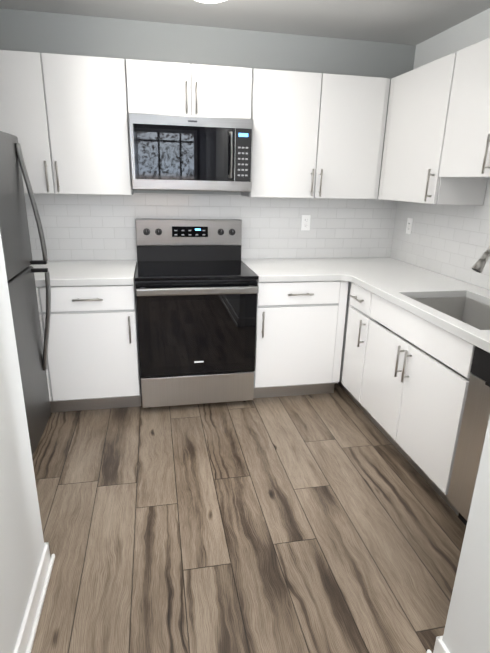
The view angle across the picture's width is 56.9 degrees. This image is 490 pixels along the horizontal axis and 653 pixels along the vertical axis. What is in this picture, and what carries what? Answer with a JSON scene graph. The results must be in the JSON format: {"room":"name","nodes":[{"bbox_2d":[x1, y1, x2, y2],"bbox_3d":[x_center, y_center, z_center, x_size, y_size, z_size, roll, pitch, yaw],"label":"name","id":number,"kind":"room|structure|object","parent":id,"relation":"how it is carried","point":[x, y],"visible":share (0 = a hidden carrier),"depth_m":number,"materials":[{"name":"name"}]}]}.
{"room":"kitchen","nodes":[
{"label":"kitchen","id":0,"kind":"room"},
{"bbox_2d":[0,232,44,652],"bbox_3d":[-1.153,0.115,0.417,1.170,2.437,1.970,-2,18,-11],"label":"wall","id":1,"kind":"structure","parent":0,"point":[22,545],"depth_m":1.46,"materials":[{"name":"white paint"}]},
{"bbox_2d":[13,542,54,652],"bbox_3d":[-0.384,1.536,-0.113,0.028,0.092,4.178,-2,18,-11],"label":"baseboard","id":2,"kind":"structure","parent":1,"relation":"attached to","point":[27,633],"depth_m":1.54,"materials":[{"name":"white wood"}]},
{"bbox_2d":[0,8,415,260],"bbox_3d":[-0.474,-0.812,3.354,3.697,2.437,0.150,-2,18,-11],"label":"wall","id":3,"kind":"structure","parent":0,"point":[85,227],"depth_m":3.18,"materials":[{"name":"tile"}]},
{"bbox_2d":[0,50,132,194],"bbox_3d":[-1.196,-1.230,2.814,0.925,0.766,0.318,-2,18,-11],"label":"upper cabinet","id":4,"kind":"object","parent":3,"relation":"attached to","point":[64,119],"depth_m":2.68,"materials":[{"name":"white wood"}]},
{"bbox_2d":[128,59,255,121],"bbox_3d":[-0.359,-1.488,2.904,0.762,0.292,0.318,-2,18,-11],"label":"upper cabinet","id":5,"kind":"object","parent":3,"relation":"attached to","point":[154,87],"depth_m":2.75,"materials":[{"name":"white wood"}]},
{"bbox_2d":[128,113,252,191],"bbox_3d":[-0.354,-1.117,2.950,0.756,0.434,0.458,-2,18,-11],"label":"over-the-range microwave","id":6,"kind":"object","parent":5,"relation":"attached to","point":[185,153],"visible":1,"depth_m":2.79,"materials":[{"name":"grey metal"}]},
{"bbox_2d":[301,215,310,229],"bbox_3d":[0.468,-0.797,3.470,0.070,0.116,0.009,-2,18,-11],"label":"electrical outlet","id":7,"kind":"object","parent":3,"relation":"attached to","point":[305,223],"visible":1,"depth_m":3.47,"materials":[{"name":"white plastic"}]},
{"bbox_2d":[241,68,389,198],"bbox_3d":[0.467,-1.295,3.139,0.927,0.766,0.318,-2,18,-11],"label":"upper cabinet","id":8,"kind":"object","parent":3,"relation":"attached to","point":[316,135],"depth_m":2.98,"materials":[{"name":"white wood"}]},
{"bbox_2d":[0,0,489,44],"bbox_3d":[0.151,-1.074,0.102,3.697,0.080,6.300,-2,18,-11],"label":"ceiling","id":9,"kind":"structure","parent":0,"point":[412,22],"depth_m":2.70,"materials":[{"name":"grey paint"}]},
{"bbox_2d":[196,0,224,2],"bbox_3d":[-0.178,-1.655,2.203,0.394,0.114,0.394,-2,18,-11],"label":"dome ceiling light","id":10,"kind":"object","parent":9,"relation":"attached to","point":[210,1],"visible":1,"depth_m":2.24,"materials":[{"name":"white glass"}]},
{"bbox_2d":[31,383,465,652],"bbox_3d":[0.094,1.312,0.868,3.697,0.060,6.300,-2,18,-11],"label":"floor","id":11,"kind":"structure","parent":0,"point":[323,523],"depth_m":2.00,"materials":[{"name":"laminate"}]},
{"bbox_2d":[0,131,50,456],"bbox_3d":[-1.450,-0.069,2.188,0.840,1.692,0.760,-2,18,-11],"label":"refrigerator","id":12,"kind":"object","parent":11,"relation":"on","point":[32,351],"visible":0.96,"depth_m":2.35,"materials":[{"name":"grey metal"}]},
{"bbox_2d":[36,281,140,412],"bbox_3d":[-1.194,0.085,3.063,0.924,0.874,0.657,-2,18,-11],"label":"base cabinet","id":13,"kind":"object","parent":11,"relation":"on","point":[93,357],"visible":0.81,"depth_m":2.82,"materials":[{"name":"painted wood"},{"name":"metal"}]},
{"bbox_2d":[30,260,136,285],"bbox_3d":[-1.184,-0.353,2.929,0.924,0.040,0.643,-2,18,-11],"label":"countertop","id":14,"kind":"structure","parent":13,"relation":"on","point":[98,272],"depth_m":2.82,"materials":[{"name":"stone"}]},
{"bbox_2d":[134,218,258,407],"bbox_3d":[-0.350,-0.096,3.134,0.760,1.215,0.705,-2,18,-11],"label":"range","id":15,"kind":"object","parent":11,"relation":"on","point":[196,287],"visible":1,"depth_m":2.94,"materials":[{"name":"grey metal"}]},
{"bbox_2d":[253,280,348,397],"bbox_3d":[0.323,0.027,3.359,0.626,0.874,0.657,-2,18,-11],"label":"base cabinet","id":16,"kind":"object","parent":11,"relation":"on","point":[299,333],"visible":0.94,"depth_m":3.07,"materials":[{"name":"painted wood"},{"name":"metal"}]},
{"bbox_2d":[241,258,345,281],"bbox_3d":[0.316,-0.404,3.199,0.584,0.040,0.690,-2,18,-11],"label":"countertop","id":17,"kind":"structure","parent":16,"relation":"on","point":[305,269],"depth_m":3.06,"materials":[{"name":"stone"}]},
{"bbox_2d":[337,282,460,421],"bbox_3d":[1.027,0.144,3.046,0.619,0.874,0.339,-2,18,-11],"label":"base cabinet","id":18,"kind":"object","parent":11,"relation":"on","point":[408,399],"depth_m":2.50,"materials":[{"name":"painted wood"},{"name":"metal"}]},
{"bbox_2d":[318,246,489,380],"bbox_3d":[1.102,-0.215,2.475,0.665,0.570,2.460,-2,18,-11],"label":"countertop","id":19,"kind":"structure","parent":18,"relation":"on","point":[460,309],"depth_m":2.60,"materials":[{"name":"stone"}]},
{"bbox_2d":[472,246,489,272],"bbox_3d":[1.307,-0.288,2.318,0.280,0.325,0.110,-2,18,-11],"label":"faucet","id":20,"kind":"object","parent":19,"relation":"on","point":[479,265],"depth_m":2.30,"materials":[{"name":"silver metal"}]},
{"bbox_2d":[447,346,489,524],"bbox_3d":[1.276,0.563,1.764,0.598,0.872,0.582,-2,18,-11],"label":"dishwasher","id":21,"kind":"object","parent":11,"relation":"on","point":[473,429],"visible":0.75,"depth_m":1.89,"materials":[{"name":"grey metal"}]},
{"bbox_2d":[390,8,489,289],"bbox_3d":[1.514,-0.481,2.473,0.160,2.437,2.465,-2,18,-11],"label":"wall","id":22,"kind":"structure","parent":0,"point":[451,241],"depth_m":2.94,"materials":[{"name":"tile"}]},
{"bbox_2d":[406,218,412,233],"bbox_3d":[1.236,-0.757,3.402,0.009,0.116,0.070,-2,18,-11],"label":"electrical outlet","id":23,"kind":"object","parent":22,"relation":"attached to","point":[409,225],"visible":1,"depth_m":3.39,"materials":[{"name":"white plastic"}]},
{"bbox_2d":[378,53,486,204],"bbox_3d":[1.175,-1.171,2.808,0.319,0.766,0.682,-2,18,-11],"label":"upper cabinet","id":24,"kind":"object","parent":22,"relation":"attached to","point":[436,149],"depth_m":2.68,"materials":[{"name":"white wood"}]},
{"bbox_2d":[438,38,489,181],"bbox_3d":[1.327,-1.005,2.063,0.319,0.620,0.862,-2,18,-11],"label":"upper cabinet","id":25,"kind":"object","parent":22,"relation":"attached to","point":[465,156],"depth_m":2.27,"materials":[{"name":"white wood"}]},
{"bbox_2d":[442,416,489,652],"bbox_3d":[1.376,0.116,0.602,1.193,2.437,1.335,-2,18,-11],"label":"wall","id":26,"kind":"structure","parent":0,"point":[467,628],"depth_m":1.29,"materials":[{"name":"white paint"}]},
{"bbox_2d":[427,636,449,652],"bbox_3d":[1.167,1.575,-0.119,0.454,0.092,3.543,-2,18,-11],"label":"baseboard","id":27,"kind":"structure","parent":26,"relation":"attached to","point":[440,646],"depth_m":1.45,"materials":[{"name":"white wood"}]}
]}

